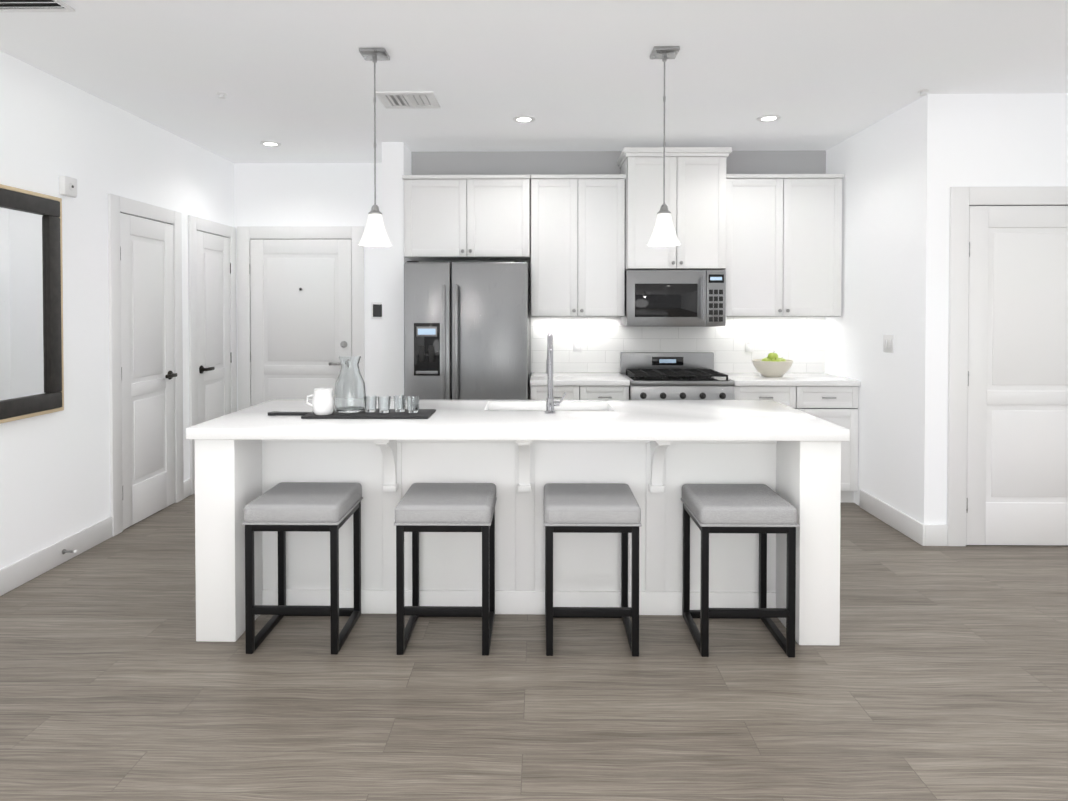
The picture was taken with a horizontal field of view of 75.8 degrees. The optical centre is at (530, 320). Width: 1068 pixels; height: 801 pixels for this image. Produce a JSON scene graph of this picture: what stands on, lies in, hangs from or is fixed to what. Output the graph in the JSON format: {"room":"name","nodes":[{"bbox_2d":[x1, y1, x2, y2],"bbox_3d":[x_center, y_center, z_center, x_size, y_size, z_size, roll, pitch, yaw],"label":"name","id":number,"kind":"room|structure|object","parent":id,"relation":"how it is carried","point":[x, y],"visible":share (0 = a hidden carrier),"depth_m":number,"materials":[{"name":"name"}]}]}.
{"room":"kitchen","nodes":[
{"label":"kitchen","id":0,"kind":"room"},
{"bbox_2d":[0,51,233,568],"bbox_3d":[-2.741,0.036,1.787,0.100,2.740,8.870,0,1,1],"label":"wall","id":1,"kind":"structure","parent":0,"point":[54,477],"depth_m":4.05,"materials":[{"name":"paint"}]},
{"bbox_2d":[0,184,63,423],"bbox_3d":[-2.647,-0.084,3.376,0.045,1.190,0.955,0,1,1],"label":"mirror","id":2,"kind":"object","parent":1,"relation":"attached to","point":[31,333],"visible":1,"depth_m":3.62,"materials":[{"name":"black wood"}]},
{"bbox_2d":[0,517,111,595],"bbox_3d":[-2.689,1.355,0.856,0.030,0.130,6.970,0,1,1],"label":"baseboard","id":3,"kind":"structure","parent":1,"relation":"attached to","point":[27,569],"depth_m":3.80,"materials":[{"name":"white paint"}]},
{"bbox_2d":[59,175,76,197],"bbox_3d":[-2.639,-0.767,3.924,0.046,0.110,0.110,0,1,1],"label":"smoke detector","id":4,"kind":"object","parent":1,"relation":"attached to","point":[67,186],"visible":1,"depth_m":3.90,"materials":[{"name":"white plastic"}]},
{"bbox_2d":[107,193,183,536],"bbox_3d":[-2.620,0.277,4.754,0.064,2.168,0.860,0,1,1],"label":"door","id":5,"kind":"structure","parent":1,"relation":"attached to","point":[145,360],"depth_m":4.70,"materials":[{"name":"white paint"}]},
{"bbox_2d":[234,163,382,410],"bbox_3d":[-1.804,-0.031,6.159,1.660,2.740,0.100,0,1,1],"label":"wall","id":6,"kind":"structure","parent":0,"point":[303,194],"depth_m":6.10,"materials":[{"name":"paint"}]},
{"bbox_2d":[371,302,381,318],"bbox_3d":[-1.355,-0.090,6.090,0.110,0.150,0.022,0,1,1],"label":"keypad","id":7,"kind":"object","parent":6,"relation":"attached to","point":[376,310],"visible":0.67,"depth_m":6.08,"materials":[{"name":"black plastic"}]},
{"bbox_2d":[382,142,411,399],"bbox_3d":[-1.064,-0.024,5.725,0.170,2.740,0.750,0,1,1],"label":"wall","id":8,"kind":"structure","parent":0,"point":[396,161],"depth_m":5.34,"materials":[{"name":"paint"}]},
{"bbox_2d":[0,494,1067,800],"bbox_3d":[0.789,1.456,1.762,7.160,0.100,8.870,0,1,1],"label":"floor","id":9,"kind":"structure","parent":0,"point":[938,674],"depth_m":2.55,"materials":[{"name":"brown wood"}]},
{"bbox_2d":[242,482,362,654],"bbox_3d":[-0.993,1.074,3.044,0.403,0.625,0.403,0,1,1],"label":"stool","id":10,"kind":"object","parent":9,"relation":"on","point":[281,508],"visible":0.98,"depth_m":2.86,"materials":[{"name":"black metal"}]},
{"bbox_2d":[394,483,496,655],"bbox_3d":[-0.361,1.074,3.036,0.403,0.625,0.403,0,1,1],"label":"stool","id":11,"kind":"object","parent":9,"relation":"on","point":[444,507],"visible":1,"depth_m":2.85,"materials":[{"name":"black metal"}]},
{"bbox_2d":[404,261,528,399],"bbox_3d":[-0.469,0.454,5.312,0.908,1.796,0.695,0,1,1],"label":"fridge","id":12,"kind":"object","parent":9,"relation":"on","point":[466,330],"visible":0.67,"depth_m":5.01,"materials":[{"name":"silver metal"}]},
{"bbox_2d":[190,439,840,645],"bbox_3d":[-0.056,0.941,3.401,2.768,0.880,0.920,0,1,1],"label":"kitchen island","id":13,"kind":"object","parent":9,"relation":"on","point":[655,455],"depth_m":3.23,"materials":[{"name":"white wood"}]},
{"bbox_2d":[186,399,848,442],"bbox_3d":[-0.056,0.476,3.389,2.820,0.050,0.950,0,1,1],"label":"island countertop","id":14,"kind":"structure","parent":13,"relation":"on","point":[453,421],"depth_m":3.05,"materials":[{"name":"white stone"}]},
{"bbox_2d":[268,409,435,418],"bbox_3d":[-0.866,0.446,3.294,0.790,0.012,0.240,0,1,1],"label":"serving board","id":15,"kind":"object","parent":14,"relation":"on","point":[420,414],"visible":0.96,"depth_m":3.22,"materials":[{"name":"black wood"}]},
{"bbox_2d":[306,388,334,414],"bbox_3d":[-0.993,0.380,3.239,0.133,0.120,0.101,0,1,1],"label":"mug","id":16,"kind":"object","parent":15,"relation":"on","point":[323,401],"visible":1,"depth_m":3.20,"materials":[{"name":"white ceramic"}]},
{"bbox_2d":[334,356,365,412],"bbox_3d":[-0.876,0.306,3.332,0.151,0.266,0.151,0,1,1],"label":"carafe","id":17,"kind":"object","parent":15,"relation":"on","point":[349,392],"visible":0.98,"depth_m":3.28,"materials":[{"name":"clear glass"}]},
{"bbox_2d":[364,395,376,411],"bbox_3d":[-0.771,0.402,3.312,0.061,0.075,0.061,0,1,1],"label":"glass","id":18,"kind":"object","parent":15,"relation":"on","point":[370,401],"visible":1,"depth_m":3.29,"materials":[{"name":"clear glass"}]},
{"bbox_2d":[378,396,390,412],"bbox_3d":[-0.701,0.402,3.291,0.061,0.075,0.061,0,1,1],"label":"glass","id":19,"kind":"object","parent":15,"relation":"on","point":[383,404],"visible":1,"depth_m":3.27,"materials":[{"name":"clear glass"}]},
{"bbox_2d":[393,395,405,411],"bbox_3d":[-0.631,0.401,3.320,0.061,0.075,0.061,0,1,1],"label":"glass","id":20,"kind":"object","parent":15,"relation":"on","point":[399,403],"visible":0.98,"depth_m":3.30,"materials":[{"name":"clear glass"}]},
{"bbox_2d":[407,396,419,412],"bbox_3d":[-0.561,0.402,3.289,0.061,0.075,0.061,0,1,1],"label":"glass","id":21,"kind":"object","parent":15,"relation":"on","point":[412,404],"visible":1,"depth_m":3.27,"materials":[{"name":"clear glass"}]},
{"bbox_2d":[494,407,601,410],"bbox_3d":[0.096,0.607,3.609,0.658,0.242,0.332,0,1,1],"label":"sink","id":22,"kind":"object","parent":14,"relation":"in","point":[495,408],"depth_m":3.77,"materials":[{"name":"white ceramic"}]},
{"bbox_2d":[545,333,565,413],"bbox_3d":[0.125,0.255,3.438,0.107,0.389,0.226,0,1,1],"label":"faucet","id":23,"kind":"object","parent":14,"relation":"on","point":[551,403],"visible":0.98,"depth_m":3.34,"materials":[{"name":"silver metal"}]},
{"bbox_2d":[543,483,641,655],"bbox_3d":[0.260,1.074,3.028,0.403,0.625,0.403,0,1,1],"label":"stool","id":24,"kind":"object","parent":9,"relation":"on","point":[592,508],"visible":1,"depth_m":2.84,"materials":[{"name":"black metal"}]},
{"bbox_2d":[620,352,734,399],"bbox_3d":[1.115,0.807,5.298,0.756,1.090,0.709,0,1,1],"label":"range","id":25,"kind":"object","parent":9,"relation":"on","point":[672,375],"visible":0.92,"depth_m":5.10,"materials":[{"name":"silver metal"}]},
{"bbox_2d":[530,372,860,502],"bbox_3d":[1.208,0.892,5.339,2.412,0.920,0.647,0,1,1],"label":"base cabinet","id":26,"kind":"object","parent":9,"relation":"on","point":[833,399],"visible":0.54,"depth_m":5.04,"materials":[{"name":"white paint"}]},
{"bbox_2d":[752,359,792,376],"bbox_3d":[1.875,0.368,5.317,0.304,0.126,0.304,0,1,1],"label":"fruit bowl","id":27,"kind":"object","parent":26,"relation":"on","point":[771,369],"visible":0.98,"depth_m":5.22,"materials":[{"name":"beige ceramic"}]},
{"bbox_2d":[761,352,785,361],"bbox_3d":[1.887,0.300,5.308,0.208,0.130,0.193,0,1,1],"label":"apples","id":28,"kind":"object","parent":27,"relation":"in","point":[773,356],"visible":0.52,"depth_m":5.28,"materials":[{"name":"green food"}]},
{"bbox_2d":[681,484,798,657],"bbox_3d":[0.903,1.075,3.020,0.403,0.625,0.403,0,1,1],"label":"stool","id":29,"kind":"object","parent":9,"relation":"on","point":[762,510],"visible":1,"depth_m":2.83,"materials":[{"name":"black metal"}]},
{"bbox_2d":[0,0,1067,162],"bbox_3d":[0.789,-1.383,1.719,7.160,0.100,8.870,0,1,1],"label":"ceiling","id":30,"kind":"structure","parent":0,"point":[294,79],"depth_m":3.68,"materials":[{"name":"paint"}]},
{"bbox_2d":[0,0,74,11],"bbox_3d":[-2.159,-1.341,2.653,0.360,0.013,0.660,0,1,1],"label":"ceiling vent","id":31,"kind":"object","parent":30,"relation":"in","point":[33,6],"visible":0.98,"depth_m":2.93,"materials":[{"name":"white plastic"}]},
{"bbox_2d":[217,92,226,98],"bbox_3d":[-1.860,-1.357,4.139,0.060,0.025,0.060,0,1,1],"label":"sprinkler","id":32,"kind":"object","parent":30,"relation":"attached to","point":[222,95],"visible":1,"depth_m":4.13,"materials":[{"name":"white plastic"}]},
{"bbox_2d":[260,141,280,146],"bbox_3d":[-2.034,-1.384,5.372,0.155,0.009,0.155,0,1,1],"label":"recessed light","id":33,"kind":"object","parent":30,"relation":"in","point":[270,143],"visible":0.98,"depth_m":5.35,"materials":[{"name":"white plastic"}]},
{"bbox_2d":[359,48,391,246],"bbox_3d":[-0.788,-0.872,3.483,0.165,0.974,0.165,0,1,1],"label":"pendant light","id":34,"kind":"object","parent":30,"relation":"hanging from","point":[375,233],"visible":1,"depth_m":3.46,"materials":[{"name":"white glass"}]},
{"bbox_2d":[376,91,439,108],"bbox_3d":[-0.753,-1.364,4.245,0.350,0.018,0.320,0,1,1],"label":"ceiling vent","id":35,"kind":"object","parent":30,"relation":"in","point":[407,99],"visible":0.94,"depth_m":4.23,"materials":[{"name":"white plastic"}]},
{"bbox_2d":[513,115,534,122],"bbox_3d":[-0.043,-1.373,4.676,0.155,0.009,0.155,0,1,1],"label":"recessed light","id":36,"kind":"object","parent":30,"relation":"in","point":[523,119],"visible":0.98,"depth_m":4.67,"materials":[{"name":"white plastic"}]},
{"bbox_2d":[647,46,679,245],"bbox_3d":[0.676,-0.872,3.464,0.165,0.974,0.165,0,1,1],"label":"pendant light","id":37,"kind":"object","parent":30,"relation":"hanging from","point":[664,233],"visible":1,"depth_m":3.44,"materials":[{"name":"white glass"}]},
{"bbox_2d":[757,115,780,121],"bbox_3d":[1.617,-1.373,4.654,0.155,0.009,0.155,0,1,1],"label":"recessed light","id":38,"kind":"object","parent":30,"relation":"in","point":[767,118],"visible":1,"depth_m":4.65,"materials":[{"name":"white plastic"}]},
{"bbox_2d":[918,89,928,95],"bbox_3d":[2.340,-1.356,4.085,0.060,0.025,0.060,0,1,1],"label":"sprinkler","id":39,"kind":"object","parent":30,"relation":"attached to","point":[923,92],"visible":1,"depth_m":4.08,"materials":[{"name":"white plastic"}]},
{"bbox_2d":[411,151,825,399],"bbox_3d":[0.770,-0.024,5.706,3.500,2.740,0.100,0,1,1],"label":"wall","id":40,"kind":"structure","parent":0,"point":[584,162],"depth_m":5.64,"materials":[{"name":"paint"}]},
{"bbox_2d":[402,175,533,259],"bbox_3d":[-0.490,-0.813,5.484,0.982,0.635,0.349,0,1,1],"label":"upper cabinet","id":41,"kind":"object","parent":40,"relation":"attached to","point":[447,217],"depth_m":5.31,"materials":[{"name":"white paint"}]},
{"bbox_2d":[522,171,625,316],"bbox_3d":[0.338,-0.583,5.477,0.797,1.095,0.349,0,1,1],"label":"upper cabinet","id":42,"kind":"object","parent":40,"relation":"attached to","point":[578,265],"depth_m":5.31,"materials":[{"name":"white paint"}]},
{"bbox_2d":[618,151,729,270],"bbox_3d":[1.118,-0.836,5.426,0.756,0.877,0.424,0,1,1],"label":"upper cabinet","id":43,"kind":"object","parent":40,"relation":"attached to","point":[697,183],"depth_m":5.22,"materials":[{"name":"white paint"}]},
{"bbox_2d":[621,270,725,326],"bbox_3d":[1.117,-0.174,5.419,0.752,0.434,0.457,0,1,1],"label":"microwave","id":44,"kind":"object","parent":43,"relation":"attached to","point":[675,298],"visible":0.98,"depth_m":5.23,"materials":[{"name":"silver metal"}]},
{"bbox_2d":[531,316,824,372],"bbox_3d":[1.213,0.012,5.647,2.412,0.830,0.006,0,1,1],"label":"tile backsplash","id":45,"kind":"structure","parent":40,"relation":"attached to","point":[798,341],"depth_m":5.65,"materials":[{"name":"white tile"}]},
{"bbox_2d":[573,337,581,351],"bbox_3d":[0.390,0.197,5.652,0.072,0.120,0.010,0,1,1],"label":"outlet","id":46,"kind":"object","parent":45,"relation":"attached to","point":[577,344],"visible":1,"depth_m":5.65,"materials":[{"name":"white plastic"}]},
{"bbox_2d":[745,337,753,351],"bbox_3d":[1.800,0.197,5.634,0.072,0.120,0.010,0,1,1],"label":"outlet","id":47,"kind":"object","parent":45,"relation":"attached to","point":[749,344],"visible":1,"depth_m":5.63,"materials":[{"name":"white plastic"}]},
{"bbox_2d":[726,174,844,316],"bbox_3d":[1.951,-0.583,5.456,0.903,1.095,0.349,0,1,1],"label":"upper cabinet","id":48,"kind":"object","parent":40,"relation":"attached to","point":[771,244],"depth_m":5.29,"materials":[{"name":"white paint"}]},
{"bbox_2d":[825,99,918,518],"bbox_3d":[2.461,-0.012,4.949,0.100,2.740,1.370,0,1,1],"label":"wall","id":49,"kind":"structure","parent":0,"point":[876,163],"depth_m":4.70,"materials":[{"name":"paint"}]},
{"bbox_2d":[883,334,893,352],"bbox_3d":[2.400,0.153,4.602,0.011,0.120,0.130,0,1,1],"label":"switch plate","id":50,"kind":"object","parent":49,"relation":"attached to","point":[888,343],"visible":1,"depth_m":4.58,"materials":[{"name":"white plastic"}]},
{"bbox_2d":[859,490,931,545],"bbox_3d":[2.399,1.298,4.582,0.020,0.130,0.826,0,1,1],"label":"baseboard","id":51,"kind":"structure","parent":49,"relation":"attached to","point":[921,533],"depth_m":4.46,"materials":[{"name":"white paint"}]},
{"bbox_2d":[915,93,1067,524],"bbox_3d":[3.351,-0.001,4.202,1.900,2.740,0.100,0,1,1],"label":"wall","id":52,"kind":"structure","parent":0,"point":[992,140],"depth_m":4.15,"materials":[{"name":"paint"}]},
{"bbox_2d":[947,186,1067,545],"bbox_3d":[3.075,0.281,4.128,1.080,2.178,0.064,0,1,1],"label":"door","id":53,"kind":"structure","parent":52,"relation":"attached to","point":[1007,459],"depth_m":4.15,"materials":[{"name":"white paint"}]}
]}

